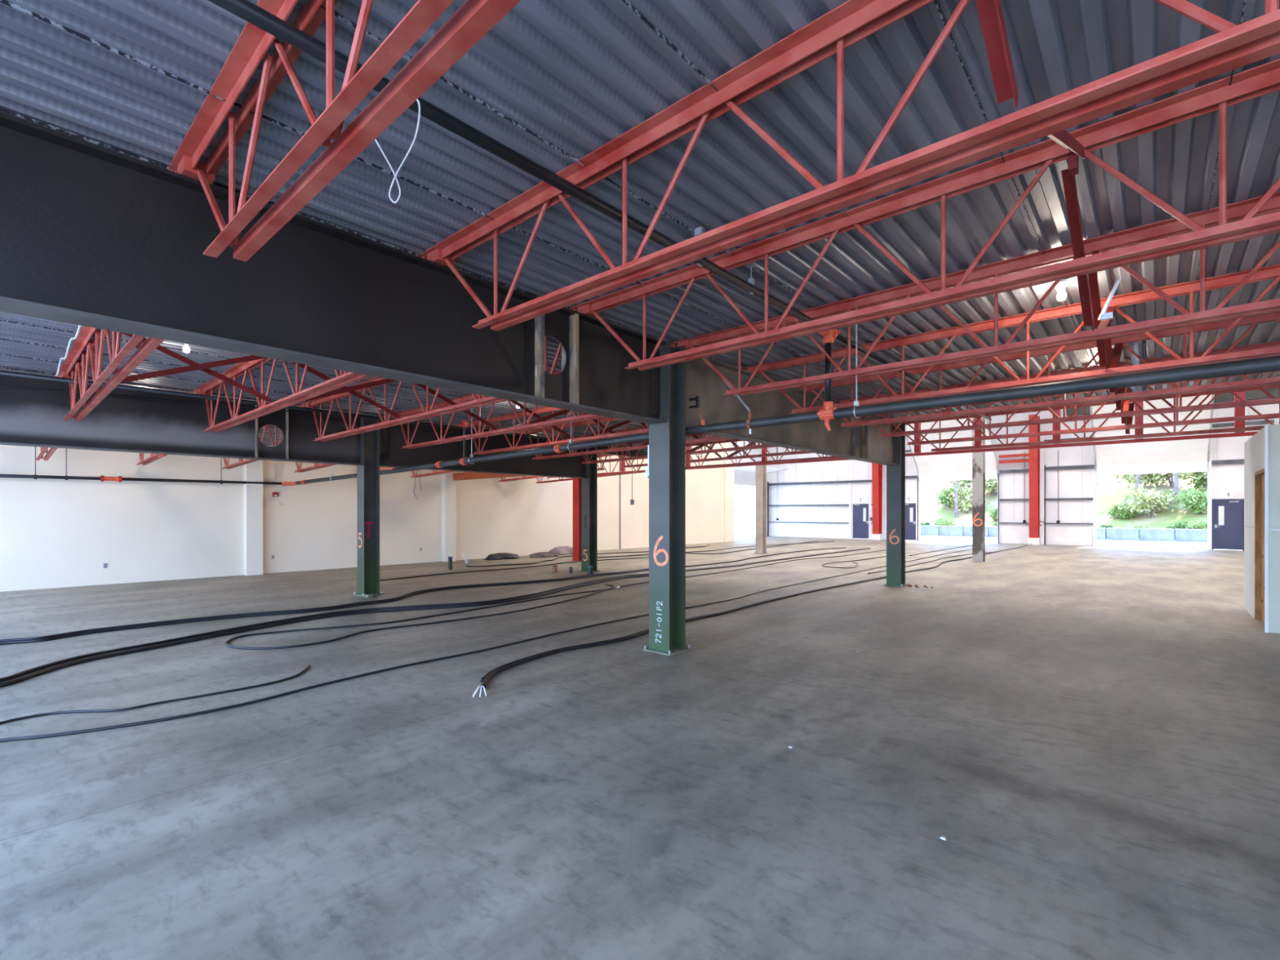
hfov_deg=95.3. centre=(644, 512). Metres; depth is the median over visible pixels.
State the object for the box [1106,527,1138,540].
concrete block
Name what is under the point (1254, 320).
joist
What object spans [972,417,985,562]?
steel column
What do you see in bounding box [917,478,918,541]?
trim
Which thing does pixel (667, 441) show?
steel column
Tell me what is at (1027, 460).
beam
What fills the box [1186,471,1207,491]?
shrub
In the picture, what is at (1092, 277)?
cross bridging
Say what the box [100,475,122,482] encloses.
coupling
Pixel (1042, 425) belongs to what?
trim
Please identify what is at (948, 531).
concrete block
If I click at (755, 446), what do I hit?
joist
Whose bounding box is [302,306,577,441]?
joist
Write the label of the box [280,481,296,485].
coupling
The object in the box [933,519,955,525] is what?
shrub
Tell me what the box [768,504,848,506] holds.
trim
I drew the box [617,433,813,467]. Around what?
joist
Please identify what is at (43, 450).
joist
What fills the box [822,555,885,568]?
cable
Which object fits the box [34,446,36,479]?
hanger
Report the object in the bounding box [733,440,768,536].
wall
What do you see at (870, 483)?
trim
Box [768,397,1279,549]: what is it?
wall
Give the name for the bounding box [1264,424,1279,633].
wall
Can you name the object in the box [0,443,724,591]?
wall
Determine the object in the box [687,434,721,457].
cross bridging
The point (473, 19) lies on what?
joist
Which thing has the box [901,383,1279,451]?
joist
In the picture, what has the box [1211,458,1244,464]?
trim
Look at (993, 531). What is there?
concrete block
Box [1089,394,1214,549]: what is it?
door
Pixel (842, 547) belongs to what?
cable
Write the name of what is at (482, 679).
cable
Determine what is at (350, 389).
cross bridging
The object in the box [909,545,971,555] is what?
cable
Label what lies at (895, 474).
steel column
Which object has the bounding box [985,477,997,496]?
shrub
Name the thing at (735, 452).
cross bridging
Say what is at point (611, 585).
cable
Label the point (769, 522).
trim
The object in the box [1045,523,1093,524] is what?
trim
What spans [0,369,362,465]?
girder
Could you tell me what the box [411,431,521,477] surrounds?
joist
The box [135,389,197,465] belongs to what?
joist
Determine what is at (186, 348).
ceiling lamp
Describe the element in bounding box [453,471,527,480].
timber beam
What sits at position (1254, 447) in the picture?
wall
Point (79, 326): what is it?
cord
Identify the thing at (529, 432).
joist
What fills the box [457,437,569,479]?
joist
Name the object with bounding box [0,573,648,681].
cable
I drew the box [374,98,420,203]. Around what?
wire loop
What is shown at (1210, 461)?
trim
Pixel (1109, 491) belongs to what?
terrain
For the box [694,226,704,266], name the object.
hanger
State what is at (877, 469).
column
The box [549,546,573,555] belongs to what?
heap
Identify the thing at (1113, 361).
cross bridging
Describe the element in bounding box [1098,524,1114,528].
shrub
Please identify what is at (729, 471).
trim
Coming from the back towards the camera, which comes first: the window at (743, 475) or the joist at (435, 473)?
the window at (743, 475)
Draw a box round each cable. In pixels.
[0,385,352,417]
[0,546,846,644]
[0,547,868,682]
[0,547,871,687]
[0,549,970,742]
[0,568,648,641]
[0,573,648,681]
[0,665,310,724]
[225,550,884,649]
[379,541,834,581]
[466,544,710,567]
[480,576,882,682]
[481,551,998,688]
[597,540,818,558]
[685,547,866,569]
[690,546,844,565]
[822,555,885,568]
[867,544,1031,573]
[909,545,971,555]
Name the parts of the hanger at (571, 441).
rod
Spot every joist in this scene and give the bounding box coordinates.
[35,372,78,460]
[58,164,177,421]
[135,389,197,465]
[170,0,520,262]
[195,253,426,432]
[221,403,305,469]
[293,414,391,472]
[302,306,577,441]
[379,423,460,470]
[391,342,677,448]
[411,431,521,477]
[422,0,1279,331]
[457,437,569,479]
[467,367,747,454]
[499,453,607,481]
[520,386,799,459]
[536,448,648,483]
[573,58,1279,370]
[573,400,840,463]
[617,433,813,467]
[674,191,1279,396]
[685,439,840,469]
[746,264,1279,413]
[800,311,1279,427]
[839,341,1279,437]
[875,370,1279,445]
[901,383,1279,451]
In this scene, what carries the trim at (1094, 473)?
attached to the wall at (1073, 483)
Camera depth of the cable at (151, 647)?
8.36 m
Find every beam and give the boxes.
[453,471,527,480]
[999,453,1028,457]
[999,458,1028,463]
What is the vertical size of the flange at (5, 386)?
0.162 m
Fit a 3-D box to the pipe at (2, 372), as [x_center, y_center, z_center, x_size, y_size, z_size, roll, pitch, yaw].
[-4.519,-1.722,11.014,0.050,0.082,15.400,0,0,41]
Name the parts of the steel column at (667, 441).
plate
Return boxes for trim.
[244,458,262,575]
[441,470,456,561]
[619,461,620,549]
[724,442,733,542]
[767,481,768,536]
[768,480,871,485]
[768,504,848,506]
[768,521,848,523]
[848,482,850,538]
[869,482,871,539]
[905,475,917,478]
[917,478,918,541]
[998,473,999,543]
[999,468,1028,473]
[999,498,1029,501]
[999,522,1029,524]
[1040,423,1044,544]
[1044,436,1093,440]
[1044,465,1045,544]
[1045,464,1094,470]
[1045,497,1093,500]
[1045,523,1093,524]
[1066,387,1279,416]
[1093,471,1095,546]
[1208,409,1211,550]
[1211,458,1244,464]
[1212,419,1274,427]
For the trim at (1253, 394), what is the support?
attached to the wall
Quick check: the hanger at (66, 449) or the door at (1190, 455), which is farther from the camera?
the door at (1190, 455)
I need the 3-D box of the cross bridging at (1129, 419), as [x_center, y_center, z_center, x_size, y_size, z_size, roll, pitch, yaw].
[8.012,-1.651,9.649,0.118,0.656,1.485,0,0,41]
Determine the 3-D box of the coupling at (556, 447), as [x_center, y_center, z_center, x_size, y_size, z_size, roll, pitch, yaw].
[-1.222,-0.917,8.388,0.100,0.124,0.180,0,0,41]
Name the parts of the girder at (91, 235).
clip plate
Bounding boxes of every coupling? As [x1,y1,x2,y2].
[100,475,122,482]
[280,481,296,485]
[435,461,443,468]
[458,457,467,465]
[553,444,564,453]
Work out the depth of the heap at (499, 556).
19.65 m
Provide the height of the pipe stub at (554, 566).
0.200 m
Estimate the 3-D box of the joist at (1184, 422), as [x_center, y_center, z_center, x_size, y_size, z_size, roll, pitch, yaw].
[7.484,-1.655,9.098,7.745,0.731,0.200,0,0,41]
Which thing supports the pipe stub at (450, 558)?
on the floor
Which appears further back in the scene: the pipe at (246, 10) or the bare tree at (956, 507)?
the bare tree at (956, 507)
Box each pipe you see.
[0,370,648,450]
[0,474,281,484]
[208,0,824,332]
[295,355,1279,484]
[460,420,468,457]
[825,342,831,401]
[835,334,991,420]
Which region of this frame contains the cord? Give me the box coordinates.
[54,324,80,376]
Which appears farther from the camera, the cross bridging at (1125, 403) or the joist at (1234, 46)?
the cross bridging at (1125, 403)
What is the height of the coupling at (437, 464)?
0.124 m
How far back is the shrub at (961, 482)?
48.17 m
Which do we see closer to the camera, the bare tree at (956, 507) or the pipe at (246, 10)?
the pipe at (246, 10)
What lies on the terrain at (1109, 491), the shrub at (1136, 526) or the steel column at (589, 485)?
the shrub at (1136, 526)
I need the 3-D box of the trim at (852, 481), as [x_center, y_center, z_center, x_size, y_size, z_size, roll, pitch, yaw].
[10.838,-1.837,36.417,7.030,0.140,0.130,0,0,41]
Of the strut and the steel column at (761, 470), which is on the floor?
the steel column at (761, 470)
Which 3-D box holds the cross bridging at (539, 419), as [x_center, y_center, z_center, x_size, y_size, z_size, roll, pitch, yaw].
[-1.750,-1.612,9.832,0.118,0.656,1.485,0,0,41]
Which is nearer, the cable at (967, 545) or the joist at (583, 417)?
the joist at (583, 417)
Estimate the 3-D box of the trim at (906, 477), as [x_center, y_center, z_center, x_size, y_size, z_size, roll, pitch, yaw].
[14.879,-1.977,32.873,1.020,0.140,0.130,0,0,41]
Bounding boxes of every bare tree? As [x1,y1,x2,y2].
[954,480,972,517]
[1136,474,1140,491]
[1173,472,1178,504]
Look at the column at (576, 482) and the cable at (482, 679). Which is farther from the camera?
the column at (576, 482)
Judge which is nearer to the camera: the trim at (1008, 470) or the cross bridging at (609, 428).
the cross bridging at (609, 428)
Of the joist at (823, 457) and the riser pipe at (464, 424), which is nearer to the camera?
the riser pipe at (464, 424)
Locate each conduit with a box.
[776,466,778,519]
[1056,449,1059,523]
[1128,340,1146,392]
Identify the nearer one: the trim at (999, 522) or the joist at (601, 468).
the joist at (601, 468)
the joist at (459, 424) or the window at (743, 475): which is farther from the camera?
the window at (743, 475)
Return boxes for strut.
[644,444,648,477]
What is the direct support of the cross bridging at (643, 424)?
attached to the joist at (529, 432)
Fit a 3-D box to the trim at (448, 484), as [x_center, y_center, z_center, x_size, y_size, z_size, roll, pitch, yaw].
[-6.361,-0.007,18.947,0.250,3.200,0.380,0,0,41]
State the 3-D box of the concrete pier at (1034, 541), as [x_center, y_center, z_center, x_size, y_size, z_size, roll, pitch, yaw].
[19.157,1.423,28.636,0.480,0.340,0.600,0,0,41]
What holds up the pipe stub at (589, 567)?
on the floor
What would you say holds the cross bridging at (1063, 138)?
attached to the joist at (1234, 46)
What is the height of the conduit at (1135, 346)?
0.705 m
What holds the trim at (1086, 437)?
attached to the wall at (1073, 483)
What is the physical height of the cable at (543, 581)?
0.038 m
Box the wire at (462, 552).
[461,551,468,563]
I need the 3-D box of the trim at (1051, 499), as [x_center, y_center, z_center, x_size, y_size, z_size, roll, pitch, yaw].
[20.405,-0.632,28.027,1.960,0.090,0.130,0,0,41]
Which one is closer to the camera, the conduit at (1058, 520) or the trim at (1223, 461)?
the trim at (1223, 461)
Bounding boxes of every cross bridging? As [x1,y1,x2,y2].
[120,332,271,402]
[290,361,399,418]
[415,383,497,430]
[509,400,573,439]
[582,413,632,447]
[639,422,648,445]
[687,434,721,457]
[725,440,756,462]
[975,0,1018,107]
[1047,129,1084,159]
[1061,151,1093,331]
[1088,249,1115,370]
[1104,306,1123,395]
[1111,342,1125,411]
[1120,388,1131,426]
[1124,387,1134,436]
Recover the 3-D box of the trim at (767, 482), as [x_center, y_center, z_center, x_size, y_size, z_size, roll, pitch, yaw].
[8.194,-0.207,38.627,0.100,3.600,0.025,0,0,41]
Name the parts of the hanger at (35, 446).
rod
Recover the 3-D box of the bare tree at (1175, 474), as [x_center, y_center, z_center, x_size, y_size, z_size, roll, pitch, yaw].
[34.443,-4.513,37.602,2.371,8.001,2.075,0,0,41]
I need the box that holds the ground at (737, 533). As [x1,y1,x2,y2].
[733,529,1233,550]
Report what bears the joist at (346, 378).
on the girder at (91, 235)
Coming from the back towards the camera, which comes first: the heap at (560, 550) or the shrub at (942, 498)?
the shrub at (942, 498)
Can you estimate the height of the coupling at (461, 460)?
0.124 m
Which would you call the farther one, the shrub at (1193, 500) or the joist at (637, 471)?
the shrub at (1193, 500)
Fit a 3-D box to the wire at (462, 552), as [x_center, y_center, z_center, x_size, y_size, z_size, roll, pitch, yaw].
[-5.455,1.395,17.777,0.202,0.360,0.159,0,0,21]
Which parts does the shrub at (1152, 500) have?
stem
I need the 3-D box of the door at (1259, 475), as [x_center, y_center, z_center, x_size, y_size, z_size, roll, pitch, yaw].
[8.761,0.498,8.245,0.080,2.190,1.150,0,0,41]
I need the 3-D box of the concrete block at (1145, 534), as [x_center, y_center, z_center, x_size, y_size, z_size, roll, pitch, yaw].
[29.637,1.293,33.730,1.480,0.700,0.750,0,0,41]
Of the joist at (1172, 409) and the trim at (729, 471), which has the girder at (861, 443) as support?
the joist at (1172, 409)
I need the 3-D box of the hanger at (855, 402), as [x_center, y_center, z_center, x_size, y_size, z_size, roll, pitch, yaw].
[2.018,-1.448,5.546,0.060,1.112,0.131,0,0,41]
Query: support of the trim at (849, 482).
attached to the wall at (1073, 483)
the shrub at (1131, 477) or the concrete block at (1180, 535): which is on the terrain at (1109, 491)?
the shrub at (1131, 477)
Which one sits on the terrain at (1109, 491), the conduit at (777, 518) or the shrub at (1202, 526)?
the shrub at (1202, 526)
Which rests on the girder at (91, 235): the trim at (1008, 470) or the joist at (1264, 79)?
the joist at (1264, 79)
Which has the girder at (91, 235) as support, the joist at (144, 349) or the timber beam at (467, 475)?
the joist at (144, 349)
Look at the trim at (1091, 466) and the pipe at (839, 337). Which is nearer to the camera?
the pipe at (839, 337)
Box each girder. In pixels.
[0,111,666,424]
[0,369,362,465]
[379,419,587,478]
[597,445,648,457]
[685,349,898,466]
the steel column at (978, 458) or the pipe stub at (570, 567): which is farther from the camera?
the steel column at (978, 458)
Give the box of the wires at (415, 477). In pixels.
[413,477,421,499]
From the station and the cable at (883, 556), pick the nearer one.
the cable at (883, 556)
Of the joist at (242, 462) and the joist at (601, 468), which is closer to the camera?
the joist at (242, 462)
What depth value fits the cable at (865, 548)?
18.80 m
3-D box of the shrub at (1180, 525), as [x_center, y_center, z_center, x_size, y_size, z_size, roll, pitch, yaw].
[31.703,1.159,34.480,1.595,1.244,1.381,0,0,6]
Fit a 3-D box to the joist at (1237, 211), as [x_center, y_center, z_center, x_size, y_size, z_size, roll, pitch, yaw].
[3.330,-1.655,4.362,7.745,0.731,0.200,0,0,41]
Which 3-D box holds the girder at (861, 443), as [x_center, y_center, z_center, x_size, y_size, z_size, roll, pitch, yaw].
[2.865,-1.457,9.704,0.220,0.900,7.580,0,0,41]
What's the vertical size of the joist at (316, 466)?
0.902 m
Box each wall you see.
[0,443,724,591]
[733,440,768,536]
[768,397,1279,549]
[768,522,1092,546]
[1244,426,1264,618]
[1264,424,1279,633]
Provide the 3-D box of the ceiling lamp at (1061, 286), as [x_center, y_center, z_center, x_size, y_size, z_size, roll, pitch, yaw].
[3.655,-1.929,5.108,0.124,0.157,0.124,0,0,41]
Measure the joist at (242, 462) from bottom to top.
0.902 m
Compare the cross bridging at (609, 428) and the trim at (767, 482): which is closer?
the cross bridging at (609, 428)
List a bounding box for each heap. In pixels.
[484,552,519,559]
[528,551,558,557]
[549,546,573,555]
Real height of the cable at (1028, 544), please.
0.028 m
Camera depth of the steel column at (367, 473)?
11.25 m
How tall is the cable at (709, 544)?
0.040 m
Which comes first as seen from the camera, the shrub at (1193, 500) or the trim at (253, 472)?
the trim at (253, 472)
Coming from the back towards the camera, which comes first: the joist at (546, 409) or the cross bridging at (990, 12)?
the joist at (546, 409)
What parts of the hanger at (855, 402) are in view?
rod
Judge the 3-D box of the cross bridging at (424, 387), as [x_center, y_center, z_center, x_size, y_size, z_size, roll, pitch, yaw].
[-2.789,-1.612,8.647,0.118,0.656,1.485,0,0,41]
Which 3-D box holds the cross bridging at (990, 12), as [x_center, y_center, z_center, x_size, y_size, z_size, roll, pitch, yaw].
[0.751,-1.651,1.400,0.078,0.656,1.416,0,0,41]
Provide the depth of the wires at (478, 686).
5.05 m
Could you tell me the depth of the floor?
3.67 m
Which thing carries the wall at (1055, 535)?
attached to the wall at (1073, 483)
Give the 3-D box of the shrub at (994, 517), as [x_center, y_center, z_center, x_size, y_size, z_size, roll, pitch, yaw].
[26.366,0.247,42.657,1.815,1.354,1.570,0,0,-10]
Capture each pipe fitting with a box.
[817,401,836,431]
[818,328,840,345]
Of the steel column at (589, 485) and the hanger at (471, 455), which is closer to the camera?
the hanger at (471, 455)
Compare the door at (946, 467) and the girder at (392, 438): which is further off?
the door at (946, 467)
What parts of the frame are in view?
post, post, post, rail, post, post, post, post, post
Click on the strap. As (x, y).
(1103, 316)
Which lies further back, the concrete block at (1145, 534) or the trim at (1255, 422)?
the concrete block at (1145, 534)
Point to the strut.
(646, 469)
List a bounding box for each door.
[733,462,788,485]
[851,497,869,539]
[905,417,998,542]
[905,496,916,540]
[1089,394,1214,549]
[1212,491,1244,551]
[1254,468,1264,622]
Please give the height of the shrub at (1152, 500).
2.514 m
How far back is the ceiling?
3.21 m
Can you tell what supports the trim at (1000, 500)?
attached to the wall at (1073, 483)
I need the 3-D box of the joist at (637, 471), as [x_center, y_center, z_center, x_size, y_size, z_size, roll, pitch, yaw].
[-2.034,-1.492,19.542,5.970,0.902,0.200,0,0,41]
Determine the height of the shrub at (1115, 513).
1.356 m
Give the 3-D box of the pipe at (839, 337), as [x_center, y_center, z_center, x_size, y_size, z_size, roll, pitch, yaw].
[4.313,-1.792,8.588,0.042,0.074,7.400,0,0,41]
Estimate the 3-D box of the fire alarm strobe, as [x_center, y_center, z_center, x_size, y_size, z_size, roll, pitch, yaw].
[-9.681,-0.837,15.301,0.065,0.860,0.120,0,0,41]
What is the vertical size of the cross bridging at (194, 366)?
0.656 m
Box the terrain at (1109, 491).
[733,472,1207,540]
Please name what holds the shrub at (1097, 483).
on the terrain at (1109, 491)
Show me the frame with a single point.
(1238, 411)
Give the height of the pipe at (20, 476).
0.113 m
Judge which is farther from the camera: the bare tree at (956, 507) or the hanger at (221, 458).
the bare tree at (956, 507)
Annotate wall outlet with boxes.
[102,563,106,568]
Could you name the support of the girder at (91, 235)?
attached to the steel column at (667, 441)
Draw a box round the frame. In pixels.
[547,391,1258,478]
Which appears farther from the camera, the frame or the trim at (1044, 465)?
the trim at (1044, 465)
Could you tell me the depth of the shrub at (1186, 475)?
39.70 m
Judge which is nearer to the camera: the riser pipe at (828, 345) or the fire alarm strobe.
the riser pipe at (828, 345)
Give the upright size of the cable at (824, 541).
0.034 m
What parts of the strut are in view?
rail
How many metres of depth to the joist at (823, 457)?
15.39 m
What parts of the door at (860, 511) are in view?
number plate, vision panel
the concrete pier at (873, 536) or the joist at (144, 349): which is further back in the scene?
the concrete pier at (873, 536)
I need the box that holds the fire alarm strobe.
[272,463,278,497]
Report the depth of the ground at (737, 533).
32.78 m
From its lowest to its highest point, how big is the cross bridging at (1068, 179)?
0.656 m
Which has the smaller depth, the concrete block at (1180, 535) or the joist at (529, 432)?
the joist at (529, 432)
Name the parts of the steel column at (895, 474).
plate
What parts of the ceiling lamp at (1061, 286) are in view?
bulb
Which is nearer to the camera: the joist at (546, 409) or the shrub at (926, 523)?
the joist at (546, 409)
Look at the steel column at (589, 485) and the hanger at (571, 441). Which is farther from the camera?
the steel column at (589, 485)
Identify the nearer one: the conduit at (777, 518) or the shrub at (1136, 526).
the shrub at (1136, 526)
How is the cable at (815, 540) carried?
on the floor
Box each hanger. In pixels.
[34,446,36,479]
[65,448,67,479]
[220,457,222,484]
[468,400,474,464]
[567,411,573,451]
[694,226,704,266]
[746,261,755,294]
[853,306,858,418]
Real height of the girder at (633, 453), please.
0.246 m
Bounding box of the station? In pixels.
[630,460,634,504]
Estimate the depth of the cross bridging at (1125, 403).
8.52 m
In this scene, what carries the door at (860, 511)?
in the wall at (1073, 483)
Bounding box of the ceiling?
[0,0,1279,454]
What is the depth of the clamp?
6.76 m
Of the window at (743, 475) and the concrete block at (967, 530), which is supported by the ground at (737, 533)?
the concrete block at (967, 530)
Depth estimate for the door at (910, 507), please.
32.86 m
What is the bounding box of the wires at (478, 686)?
[472,685,486,697]
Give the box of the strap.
[1097,277,1120,320]
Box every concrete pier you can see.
[871,533,883,540]
[1027,537,1040,545]
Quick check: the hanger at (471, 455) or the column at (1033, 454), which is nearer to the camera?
the hanger at (471, 455)
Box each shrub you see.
[920,521,930,525]
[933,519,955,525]
[934,485,964,506]
[945,483,990,513]
[949,479,994,489]
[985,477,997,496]
[987,508,997,520]
[1096,473,1104,486]
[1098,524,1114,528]
[1105,502,1145,519]
[1114,472,1179,490]
[1117,483,1181,518]
[1133,525,1148,537]
[1145,471,1207,488]
[1165,521,1195,536]
[1175,488,1207,514]
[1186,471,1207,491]
[1193,520,1207,528]
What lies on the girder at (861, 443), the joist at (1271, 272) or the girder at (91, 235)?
the joist at (1271, 272)
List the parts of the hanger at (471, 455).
rod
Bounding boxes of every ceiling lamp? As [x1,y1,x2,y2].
[182,343,190,352]
[1055,280,1070,301]
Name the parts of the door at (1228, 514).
vision panel, number plate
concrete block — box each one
[920,524,939,535]
[939,525,963,536]
[963,525,988,537]
[988,526,997,537]
[1096,527,1106,539]
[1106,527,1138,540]
[1139,528,1173,541]
[1174,528,1207,542]
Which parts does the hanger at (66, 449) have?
rod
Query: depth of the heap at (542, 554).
20.56 m
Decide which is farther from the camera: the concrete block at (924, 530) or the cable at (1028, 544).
the concrete block at (924, 530)
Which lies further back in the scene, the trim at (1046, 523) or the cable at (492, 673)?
the trim at (1046, 523)
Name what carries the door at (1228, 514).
in the wall at (1073, 483)
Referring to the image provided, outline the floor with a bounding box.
[0,536,1279,959]
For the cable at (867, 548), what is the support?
on the floor
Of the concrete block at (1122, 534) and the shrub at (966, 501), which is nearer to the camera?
the concrete block at (1122, 534)
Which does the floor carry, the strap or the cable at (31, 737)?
the cable at (31, 737)
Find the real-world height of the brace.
1.040 m
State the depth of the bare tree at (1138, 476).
39.60 m
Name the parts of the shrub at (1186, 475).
stem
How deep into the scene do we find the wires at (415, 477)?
18.22 m
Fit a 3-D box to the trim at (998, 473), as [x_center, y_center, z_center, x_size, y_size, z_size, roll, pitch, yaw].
[18.159,-0.207,29.887,0.050,3.600,0.025,0,0,41]
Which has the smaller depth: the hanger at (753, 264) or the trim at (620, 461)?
the hanger at (753, 264)
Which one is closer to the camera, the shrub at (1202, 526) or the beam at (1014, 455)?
the beam at (1014, 455)
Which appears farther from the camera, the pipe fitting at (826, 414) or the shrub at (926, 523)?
the shrub at (926, 523)
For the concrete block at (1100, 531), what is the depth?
35.11 m
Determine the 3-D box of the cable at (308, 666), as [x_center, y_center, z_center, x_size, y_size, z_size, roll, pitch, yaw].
[-4.694,1.583,4.279,0.418,0.021,4.246,0,0,41]
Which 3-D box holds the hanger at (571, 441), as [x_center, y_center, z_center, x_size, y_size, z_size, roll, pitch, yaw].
[-1.035,-1.419,8.223,0.060,1.127,0.131,0,0,41]
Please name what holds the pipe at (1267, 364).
hanging from the hanger at (471, 455)
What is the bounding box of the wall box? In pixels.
[869,510,872,520]
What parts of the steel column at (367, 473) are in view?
plate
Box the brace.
[705,356,753,434]
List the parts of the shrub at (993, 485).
stem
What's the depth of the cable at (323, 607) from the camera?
8.96 m
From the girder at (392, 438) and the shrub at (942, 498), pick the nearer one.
the girder at (392, 438)
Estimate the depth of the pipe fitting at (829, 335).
5.69 m
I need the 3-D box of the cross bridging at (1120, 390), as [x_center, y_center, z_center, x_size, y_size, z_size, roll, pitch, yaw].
[5.935,-1.651,7.281,0.118,0.656,1.485,0,0,41]
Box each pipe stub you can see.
[448,556,453,569]
[552,564,557,573]
[568,566,573,573]
[586,565,593,573]
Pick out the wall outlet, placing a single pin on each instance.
(104, 565)
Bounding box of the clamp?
[688,395,705,425]
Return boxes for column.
[353,417,383,597]
[573,478,581,560]
[578,447,599,572]
[642,340,691,656]
[754,465,768,554]
[871,462,882,533]
[883,422,908,586]
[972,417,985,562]
[1028,414,1039,537]
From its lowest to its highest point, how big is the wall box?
0.600 m
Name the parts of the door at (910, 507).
number plate, vision panel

